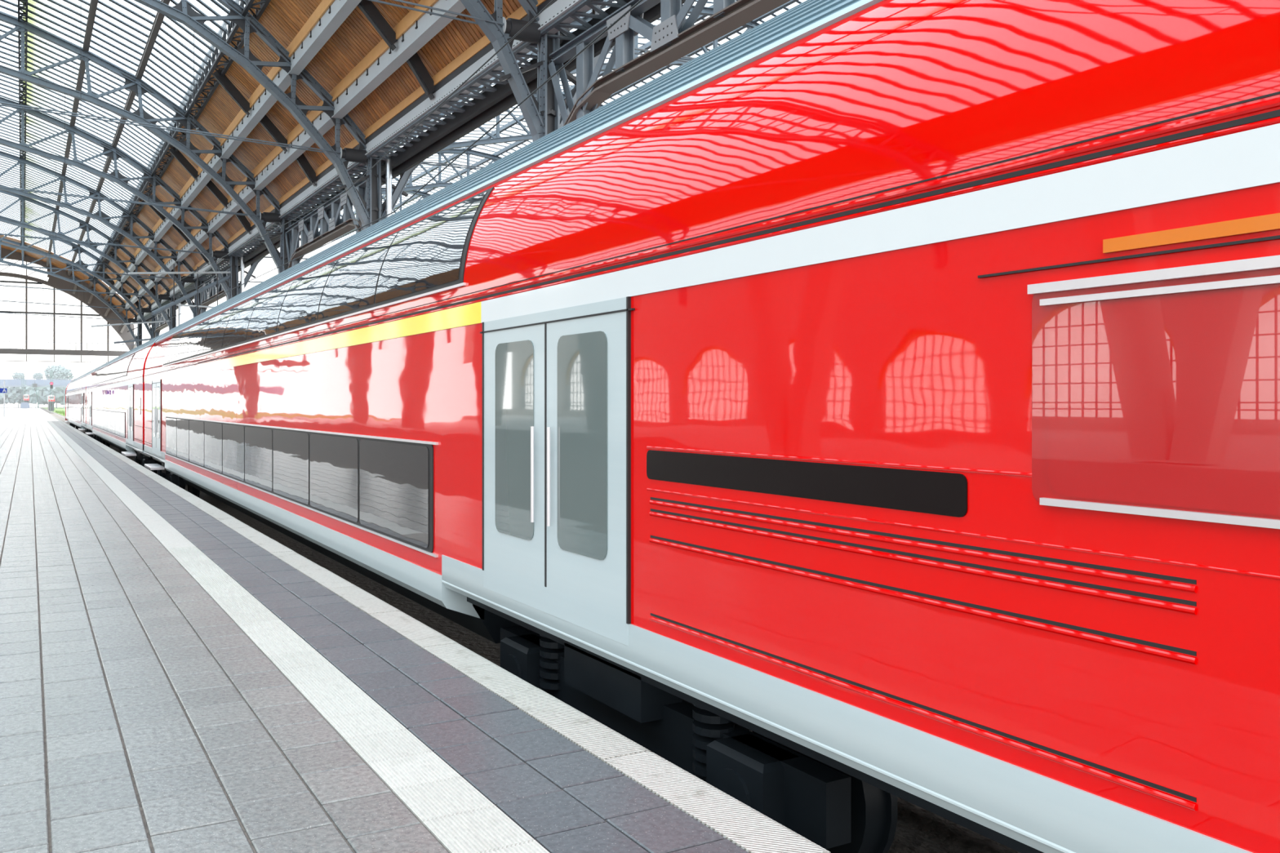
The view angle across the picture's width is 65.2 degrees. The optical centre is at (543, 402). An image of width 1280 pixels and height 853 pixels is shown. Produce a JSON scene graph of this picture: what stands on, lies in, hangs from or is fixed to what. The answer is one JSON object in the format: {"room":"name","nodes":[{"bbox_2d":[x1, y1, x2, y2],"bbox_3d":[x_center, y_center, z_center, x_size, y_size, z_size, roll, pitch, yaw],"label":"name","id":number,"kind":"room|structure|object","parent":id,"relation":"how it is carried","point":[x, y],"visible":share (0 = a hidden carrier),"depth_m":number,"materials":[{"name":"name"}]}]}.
{"room":"train station platform","nodes":[
{"label":"train station platform","id":0,"kind":"room"},
{"bbox_2d":[0,406,65,409],"bbox_3d":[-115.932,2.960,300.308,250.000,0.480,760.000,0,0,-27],"label":"ground","id":1,"kind":"structure","parent":0,"point":[40,407],"depth_m":522.57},
{"bbox_2d":[11,371,25,408],"bbox_3d":[-248.180,-5.925,469.966,5.773,17.249,5.951,0,0,-27],"label":"tree","id":2,"kind":"object","parent":1,"relation":"on","point":[17,375],"visible":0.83,"depth_m":468.65,"materials":[{"name":"green plant"}]},
{"bbox_2d":[21,377,23,402],"bbox_3d":[-167.803,-2.769,320.000,0.790,10.964,0.790,0,0,-27],"label":"lattice mast","id":3,"kind":"object","parent":1,"relation":"on","point":[21,377],"visible":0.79,"depth_m":319.83,"materials":[{"name":"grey metal"}]},
{"bbox_2d":[23,375,26,400],"bbox_3d":[-156.493,-2.758,300.000,0.790,10.942,0.790,0,0,-27],"label":"lattice mast","id":4,"kind":"object","parent":1,"relation":"on","point":[24,375],"visible":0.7,"depth_m":299.64,"materials":[{"name":"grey metal"}]},
{"bbox_2d":[23,394,29,402],"bbox_3d":[-177.510,-0.016,341.076,1.767,5.472,25.060,0,0,-27],"label":"train","id":5,"kind":"object","parent":1,"relation":"on","point":[26,399],"visible":0.53,"depth_m":330.14,"materials":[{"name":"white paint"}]},
{"bbox_2d":[0,377,74,387],"bbox_3d":[-212.118,-3.500,399.911,180.000,12.400,6.200,0,0,-27],"label":"road bridge","id":6,"kind":"object","parent":1,"relation":"on","point":[64,383],"visible":0.23,"depth_m":400.37,"materials":[{"name":"grey concrete"}]},
{"bbox_2d":[32,372,44,408],"bbox_3d":[-238.929,-5.847,470.056,4.962,17.095,5.185,0,0,-27],"label":"tree","id":7,"kind":"object","parent":1,"relation":"on","point":[37,375],"visible":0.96,"depth_m":469.00,"materials":[{"name":"green plant"}]},
{"bbox_2d":[41,407,65,416],"bbox_3d":[-170.451,2.635,362.176,190.000,0.170,480.000,0,0,-27],"label":"lawn","id":8,"kind":"structure","parent":1,"relation":"on","point":[60,409],"depth_m":372.37,"materials":[{"name":"green plant"}]},
{"bbox_2d":[0,386,66,404],"bbox_3d":[-231.367,-4.213,450.049,43.965,11.034,66.386,0,0,-27],"label":"tree belt","id":9,"kind":"object","parent":8,"relation":"on","point":[14,395],"visible":0.62,"depth_m":431.22,"materials":[{"name":"green plant"}]},
{"bbox_2d":[44,364,67,408],"bbox_3d":[-220.434,-7.333,450.089,10.443,20.067,10.150,0,0,-27],"label":"tree","id":10,"kind":"object","parent":8,"relation":"on","point":[48,371],"visible":0.56,"depth_m":447.08,"materials":[{"name":"green plant"}]},
{"bbox_2d":[55,410,65,415],"bbox_3d":[-98.208,2.211,211.581,8.279,0.699,133.693,0,0,-27],"label":"grass tufts","id":11,"kind":"object","parent":8,"relation":"on","point":[58,411],"visible":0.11,"depth_m":232.34,"materials":[{"name":"green plant"}]},
{"bbox_2d":[53,368,74,408],"bbox_3d":[-207.362,-6.169,429.947,8.074,17.738,7.866,0,0,-27],"label":"tree","id":12,"kind":"object","parent":8,"relation":"on","point":[62,374],"visible":0.83,"depth_m":427.96,"materials":[{"name":"green plant"}]},
{"bbox_2d":[43,409,1020,852],"bbox_3d":[-89.150,2.625,185.813,7.429,0.190,428.000,0,0,-27],"label":"track bed","id":13,"kind":"object","parent":1,"relation":"on","point":[918,829],"visible":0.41,"depth_m":10.56,"materials":[{"name":"grey"}]},
{"bbox_2d":[47,395,54,411],"bbox_3d":[-154.167,0.219,311.076,1.691,5.002,25.060,0,0,-27],"label":"train","id":14,"kind":"object","parent":13,"relation":"on","point":[52,399],"visible":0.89,"depth_m":300.82,"materials":[{"name":"white paint"}]},
{"bbox_2d":[49,369,53,413],"bbox_3d":[-123.699,-2.758,250.000,0.790,10.942,0.790,0,0,-27],"label":"lattice mast","id":15,"kind":"object","parent":13,"relation":"on","point":[52,370],"visible":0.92,"depth_m":249.75,"materials":[{"name":"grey metal"}]},
{"bbox_2d":[49,382,53,388],"bbox_3d":[-123.561,-4.362,249.633,0.835,1.667,0.700,0,0,-27],"label":"signal light","id":16,"kind":"object","parent":15,"relation":"attached to","point":[51,383],"visible":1,"depth_m":249.39,"materials":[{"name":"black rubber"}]},
{"bbox_3d":[-90.112,2.455,185.316,0.140,0.150,428.000,0,0,-27],"label":"rail","id":17,"kind":"object","parent":13,"relation":"on","visible":0},
{"bbox_2d":[64,367,97,438],"bbox_3d":[-32.992,0.054,73.043,3.250,4.707,36.010,0,0,-27],"label":"coach","id":18,"kind":"object","parent":17,"relation":"on","point":[75,391],"visible":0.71,"depth_m":66.63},
{"bbox_2d":[85,331,167,473],"bbox_3d":[-17.370,0.061,42.810,3.220,4.693,31.750,0,0,-27],"label":"coach","id":19,"kind":"object","parent":17,"relation":"on","point":[115,390],"visible":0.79,"depth_m":34.87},
{"bbox_2d":[144,0,1279,852],"bbox_3d":[-2.381,0.061,13.832,3.220,4.693,33.200,0,0,-27],"label":"coach","id":20,"kind":"object","parent":17,"relation":"on","point":[884,393],"visible":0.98,"depth_m":3.89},
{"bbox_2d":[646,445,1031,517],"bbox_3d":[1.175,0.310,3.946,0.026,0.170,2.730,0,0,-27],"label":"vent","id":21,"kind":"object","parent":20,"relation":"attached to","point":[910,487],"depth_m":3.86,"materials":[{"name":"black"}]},
{"bbox_2d":[0,247,136,350],"bbox_3d":[-70.638,-9.342,127.209,38.315,22.003,0.877,0,0,-28],"label":"wall","id":22,"kind":"structure","parent":0,"point":[88,299],"depth_m":131.61,"materials":[{"name":"grey metal"}]},
{"bbox_2d":[0,275,124,351],"bbox_3d":[-70.072,-11.610,127.661,31.660,9.452,0.244,0,0,-28],"label":"window","id":23,"kind":"structure","parent":22,"relation":"in","point":[54,310],"depth_m":130.20,"materials":[{"name":"clear glass"}]},
{"bbox_2d":[0,341,132,362],"bbox_3d":[-71.976,-6.625,126.607,50.000,2.550,1.300,0,0,-28],"label":"beam","id":24,"kind":"structure","parent":22,"relation":"attached to","point":[4,351],"depth_m":130.49,"materials":[{"name":"silver metal"}]},
{"bbox_2d":[0,0,545,318],"bbox_3d":[-36.406,-15.417,59.253,35.367,9.657,152.438,0,0,-28],"label":"ceiling","id":25,"kind":"structure","parent":0,"point":[372,28],"depth_m":48.66,"materials":[{"name":"brown"}]},
{"bbox_2d":[17,0,27,244],"bbox_3d":[-29.620,-19.247,56.535,0.438,0.520,141.199,0,0,-28],"label":"lattice purlin","id":26,"kind":"object","parent":25,"relation":"attached to","point":[24,4],"visible":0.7,"depth_m":60.28,"materials":[{"name":"metal"}]},
{"bbox_2d":[109,0,361,295],"bbox_3d":[-21.035,-13.746,61.050,0.420,0.930,141.120,0,0,-28],"label":"ceiling beam","id":27,"kind":"structure","parent":25,"relation":"attached to","point":[339,11],"depth_m":44.55,"materials":[{"name":"metal"}]},
{"bbox_2d":[124,0,465,308],"bbox_3d":[-19.463,-12.206,61.874,0.420,0.930,141.120,0,0,-28],"label":"ceiling beam","id":28,"kind":"structure","parent":25,"relation":"attached to","point":[428,25],"depth_m":39.07,"materials":[{"name":"metal"}]},
{"bbox_2d":[0,408,831,852],"bbox_3d":[-81.717,2.149,138.994,22.554,1.103,338.000,0,0,-27],"label":"floor","id":29,"kind":"structure","parent":0,"point":[176,677],"depth_m":5.05,"materials":[{"name":"tile"}]},
{"bbox_2d":[1,380,7,416],"bbox_3d":[-63.990,-0.500,117.960,0.560,4.200,0.230,0,0,-27],"label":"platform sign","id":30,"kind":"object","parent":29,"relation":"on","point":[4,390],"visible":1,"depth_m":117.95,"materials":[{"name":"blue metal"}]},
{"bbox_2d":[20,402,29,408],"bbox_3d":[-146.612,0.768,281.066,2.400,1.695,2.400,0,0,-27],"label":"container","id":31,"kind":"object","parent":29,"relation":"on","point":[24,405],"visible":0.88,"depth_m":279.98,"materials":[{"name":"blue metal"}]},
{"bbox_2d":[35,386,39,409],"bbox_3d":[-117.142,-0.412,230.000,0.790,6.253,0.790,0,0,-27],"label":"lattice mast","id":32,"kind":"object","parent":29,"relation":"on","point":[36,387],"visible":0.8,"depth_m":229.80,"materials":[{"name":"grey metal"}]},
{"bbox_2d":[247,0,801,247],"bbox_3d":[-2.235,-15.672,70.900,35.347,9.064,109.910,0,0,-28],"label":"ceiling","id":33,"kind":"structure","parent":0,"point":[646,46],"depth_m":72.01,"materials":[{"name":"clear glass"}]},
{"label":"outside","id":34,"kind":"structure","parent":0,"visible":0},
{"bbox_2d":[67,0,554,370],"bbox_3d":[-27.942,-4.150,64.357,0.917,0.517,140.000,0,0,-27],"label":"overhead wire","id":35,"kind":"object","parent":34,"point":[552,1],"visible":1,"depth_m":14.21,"materials":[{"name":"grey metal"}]},
{"bbox_2d":[69,0,643,377],"bbox_3d":[-28.075,-3.109,64.288,1.019,0.239,140.000,0,0,-27],"label":"overhead wire","id":36,"kind":"object","parent":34,"point":[639,1],"visible":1,"depth_m":11.53,"materials":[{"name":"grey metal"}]},
{"bbox_3d":[-31.804,2.140,91.631,7.300,1.120,208.000,0,0,-27],"label":"floor","id":37,"kind":"structure","parent":0,"visible":0},
{"bbox_2d":[137,320,142,346],"bbox_3d":[-50.785,-4.660,125.122,1.000,12.560,1.000,0,0,-28],"label":"steel column","id":38,"kind":"structure","parent":37,"relation":"on","point":[140,329],"depth_m":125.03,"materials":[{"name":"metal"}]},
{"bbox_2d":[0,237,140,346],"bbox_3d":[-66.589,-12.657,116.842,35.782,14.367,0.537,0,0,-28],"label":"roof truss","id":39,"kind":"object","parent":38,"relation":"on","point":[73,279],"visible":0.74,"depth_m":121.93,"materials":[{"name":"metal"}]},
{"bbox_2d":[152,310,155,337],"bbox_3d":[-43.508,-4.660,111.232,1.000,12.560,1.000,0,0,-28],"label":"steel column","id":40,"kind":"structure","parent":37,"relation":"on","point":[153,323],"depth_m":110.94,"materials":[{"name":"metal"}]},
{"bbox_2d":[0,216,155,337],"bbox_3d":[-59.312,-12.657,102.952,35.782,14.367,0.537,0,0,-28],"label":"roof truss","id":41,"kind":"object","parent":40,"relation":"on","point":[77,249],"visible":0.91,"depth_m":108.05,"materials":[{"name":"metal"}]},
{"bbox_2d":[170,297,176,328],"bbox_3d":[-36.231,-4.660,97.343,1.000,12.560,1.000,0,0,-28],"label":"steel column","id":42,"kind":"structure","parent":37,"relation":"on","point":[173,322],"depth_m":97.28,"materials":[{"name":"metal"}]},
{"bbox_2d":[0,189,173,330],"bbox_3d":[-52.035,-12.657,89.063,35.782,14.367,0.537,0,0,-28],"label":"roof truss","id":43,"kind":"object","parent":42,"relation":"on","point":[87,227],"visible":0.91,"depth_m":93.92,"materials":[{"name":"metal"}]},
{"bbox_2d":[91,320,170,343],"bbox_3d":[-38.948,-6.790,94.238,7.358,2.558,3.149,0,0,-28],"label":"wire cantilever","id":44,"kind":"object","parent":42,"relation":"attached to","point":[141,340],"visible":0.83,"depth_m":94.21,"materials":[{"name":"paint"}]},
{"bbox_2d":[153,307,169,337],"bbox_3d":[-39.825,-7.506,104.311,0.520,4.328,15.352,0,0,-28],"label":"girder","id":45,"kind":"object","parent":42,"relation":"attached to","point":[158,317],"visible":0.43,"depth_m":106.87,"materials":[{"name":"metal"}]},
{"bbox_2d":[177,302,181,325],"bbox_3d":[-35.576,-4.395,97.212,0.300,11.990,0.300,0,0,-28],"label":"downpipe","id":46,"kind":"object","parent":42,"relation":"attached to","point":[179,307],"visible":0.25,"depth_m":97.11,"materials":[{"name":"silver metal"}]},
{"bbox_2d":[195,280,201,315],"bbox_3d":[-28.954,-4.660,83.454,1.000,12.560,1.000,0,0,-28],"label":"steel column","id":47,"kind":"structure","parent":37,"relation":"on","point":[196,280],"depth_m":83.43,"materials":[{"name":"metal"}]},
{"bbox_2d":[0,151,195,317],"bbox_3d":[-44.758,-12.657,75.174,35.782,14.367,0.537,0,0,-28],"label":"roof truss","id":48,"kind":"object","parent":47,"relation":"on","point":[100,215],"visible":0.84,"depth_m":80.08,"materials":[{"name":"metal"}]},
{"bbox_2d":[198,186,431,310],"bbox_3d":[-13.151,-12.657,91.734,35.782,14.367,0.537,0,0,-28],"label":"roof truss","id":49,"kind":"object","parent":47,"relation":"attached to","point":[422,194],"visible":0.04,"depth_m":91.77,"materials":[{"name":"metal"}]},
{"bbox_2d":[230,255,237,298],"bbox_3d":[-21.678,-4.660,69.565,1.000,12.560,1.000,0,0,-28],"label":"steel column","id":50,"kind":"structure","parent":37,"relation":"on","point":[233,279],"depth_m":69.49,"materials":[{"name":"metal"}]},
{"bbox_2d":[0,96,234,300],"bbox_3d":[-37.482,-12.658,61.285,35.782,14.367,0.537,0,0,-28],"label":"roof truss","id":51,"kind":"object","parent":50,"relation":"on","point":[113,153],"visible":0.94,"depth_m":66.11,"materials":[{"name":"metal"}]},
{"bbox_2d":[128,263,231,315],"bbox_3d":[-24.214,-7.444,66.061,0.956,3.512,8.389,0,0,30],"label":"wire cantilever","id":52,"kind":"object","parent":50,"relation":"attached to","point":[197,291],"visible":0.85,"depth_m":66.58,"materials":[{"name":"paint"}]},
{"bbox_2d":[198,266,229,315],"bbox_3d":[-25.272,-7.506,76.532,0.520,4.328,15.352,0,0,-28],"label":"girder","id":53,"kind":"object","parent":50,"relation":"attached to","point":[211,292],"visible":0.34,"depth_m":77.79,"materials":[{"name":"metal"}]},
{"bbox_2d":[240,255,244,293],"bbox_3d":[-21.022,-4.395,69.434,0.300,11.990,0.300,0,0,-28],"label":"downpipe","id":54,"kind":"object","parent":50,"relation":"attached to","point":[242,267],"visible":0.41,"depth_m":69.32,"materials":[{"name":"silver metal"}]},
{"bbox_2d":[233,148,502,294],"bbox_3d":[-5.874,-12.658,77.845,35.782,14.367,0.537,0,0,-28],"label":"roof truss","id":55,"kind":"object","parent":50,"relation":"attached to","point":[410,187],"visible":0.1,"depth_m":76.49,"materials":[{"name":"metal"}]},
{"bbox_2d":[282,217,291,271],"bbox_3d":[-14.401,-4.660,55.675,1.000,12.560,1.000,0,0,-28],"label":"steel column","id":56,"kind":"structure","parent":37,"relation":"on","point":[284,246],"depth_m":55.59,"materials":[{"name":"metal"}]},
{"bbox_2d":[0,12,286,273],"bbox_3d":[-30.205,-12.658,47.395,35.782,14.367,0.537,0,0,-28],"label":"roof truss","id":57,"kind":"object","parent":56,"relation":"on","point":[259,219],"visible":0.9,"depth_m":52.33,"materials":[{"name":"metal"}]},
{"bbox_2d":[284,175,366,268],"bbox_3d":[-10.718,-7.506,48.754,0.520,4.328,15.352,0,0,-28],"label":"girder","id":58,"kind":"object","parent":56,"relation":"attached to","point":[331,229],"visible":0.66,"depth_m":48.68,"materials":[{"name":"metal"}]},
{"bbox_2d":[286,92,603,258],"bbox_3d":[1.403,-12.658,63.955,35.782,14.367,0.537,0,0,-28],"label":"roof truss","id":59,"kind":"object","parent":56,"relation":"attached to","point":[497,139],"visible":0.06,"depth_m":61.50,"materials":[{"name":"metal"}]},
{"bbox_2d":[368,155,381,226],"bbox_3d":[-7.124,-4.660,41.786,1.000,12.560,1.000,0,0,-28],"label":"steel column","id":60,"kind":"structure","parent":37,"relation":"on","point":[375,197],"depth_m":41.71,"materials":[{"name":"metal"}]},
{"bbox_2d":[0,0,375,229],"bbox_3d":[-22.928,-12.658,33.506,35.782,14.367,0.537,0,0,-28],"label":"roof truss","id":61,"kind":"object","parent":60,"relation":"on","point":[182,12],"visible":0.94,"depth_m":39.83,"materials":[{"name":"metal"}]},
{"bbox_2d":[385,155,392,217],"bbox_3d":[-6.469,-4.395,41.655,0.300,11.990,0.300,0,0,-28],"label":"downpipe","id":62,"kind":"object","parent":60,"relation":"attached to","point":[388,177],"visible":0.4,"depth_m":41.53,"materials":[{"name":"silver metal"}]},
{"bbox_2d":[373,4,760,220],"bbox_3d":[8.680,-12.658,50.066,35.782,14.367,0.537,0,0,-28],"label":"roof truss","id":63,"kind":"object","parent":60,"relation":"attached to","point":[405,176],"visible":0.05,"depth_m":43.41,"materials":[{"name":"metal"}]},
{"bbox_2d":[537,31,559,136],"bbox_3d":[0.153,-4.660,27.897,1.000,12.560,1.000,0,0,-28],"label":"steel column","id":64,"kind":"structure","parent":37,"relation":"on","point":[551,123],"depth_m":27.83,"materials":[{"name":"metal"}]},
{"bbox_2d":[368,0,551,142],"bbox_3d":[-15.651,-12.658,19.617,35.782,14.367,0.537,0,0,-28],"label":"roof truss","id":65,"kind":"object","parent":64,"relation":"on","point":[499,30],"visible":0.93,"depth_m":27.29,"materials":[{"name":"metal"}]},
{"bbox_2d":[549,4,695,127],"bbox_3d":[15.957,-12.658,36.177,35.782,14.367,0.537,0,0,-28],"label":"roof truss","id":66,"kind":"object","parent":64,"relation":"attached to","point":[571,77],"visible":0.02,"depth_m":28.17,"materials":[{"name":"metal"}]},
{"bbox_3d":[7.429,-4.660,14.008,1.000,12.560,1.000,0,0,-28],"label":"steel column","id":67,"kind":"structure","parent":37,"relation":"on","visible":0},
{"bbox_2d":[136,0,685,325],"bbox_3d":[-17.745,-10.365,62.774,1.601,1.350,141.248,0,0,-28],"label":"beam","id":68,"kind":"structure","parent":67,"relation":"on","point":[495,100],"depth_m":35.53,"materials":[{"name":"metal"}]},
{"bbox_2d":[547,0,790,125],"bbox_3d":[3.835,-7.506,20.975,0.520,4.328,15.352,0,0,-28],"label":"girder","id":69,"kind":"object","parent":67,"relation":"attached to","point":[675,37],"visible":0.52,"depth_m":23.89,"materials":[{"name":"metal"}]},
{"bbox_3d":[-8.375,-12.657,5.728,35.782,14.367,0.537,0,0,-28],"label":"roof truss","id":70,"kind":"object","parent":67,"relation":"attached to","visible":0},
{"bbox_2d":[48,0,97,253],"bbox_3d":[-27.087,-18.164,57.880,0.270,0.300,141.120,0,0,-28],"label":"purlin","id":71,"kind":"structure","parent":70,"relation":"attached to","point":[93,5],"depth_m":56.10,"materials":[{"name":"grey metal"}]},
{"bbox_2d":[71,0,170,262],"bbox_3d":[-24.855,-17.117,59.049,0.270,0.300,141.120,0,0,-28],"label":"purlin","id":72,"kind":"structure","parent":70,"relation":"attached to","point":[159,17],"depth_m":54.88,"materials":[{"name":"grey metal"}]},
{"bbox_2d":[92,0,271,279],"bbox_3d":[-22.548,-15.821,60.243,0.691,1.140,141.204,0,0,-28],"label":"lattice purlin","id":73,"kind":"object","parent":70,"relation":"attached to","point":[202,82],"visible":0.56,"depth_m":51.14,"materials":[{"name":"metal"}]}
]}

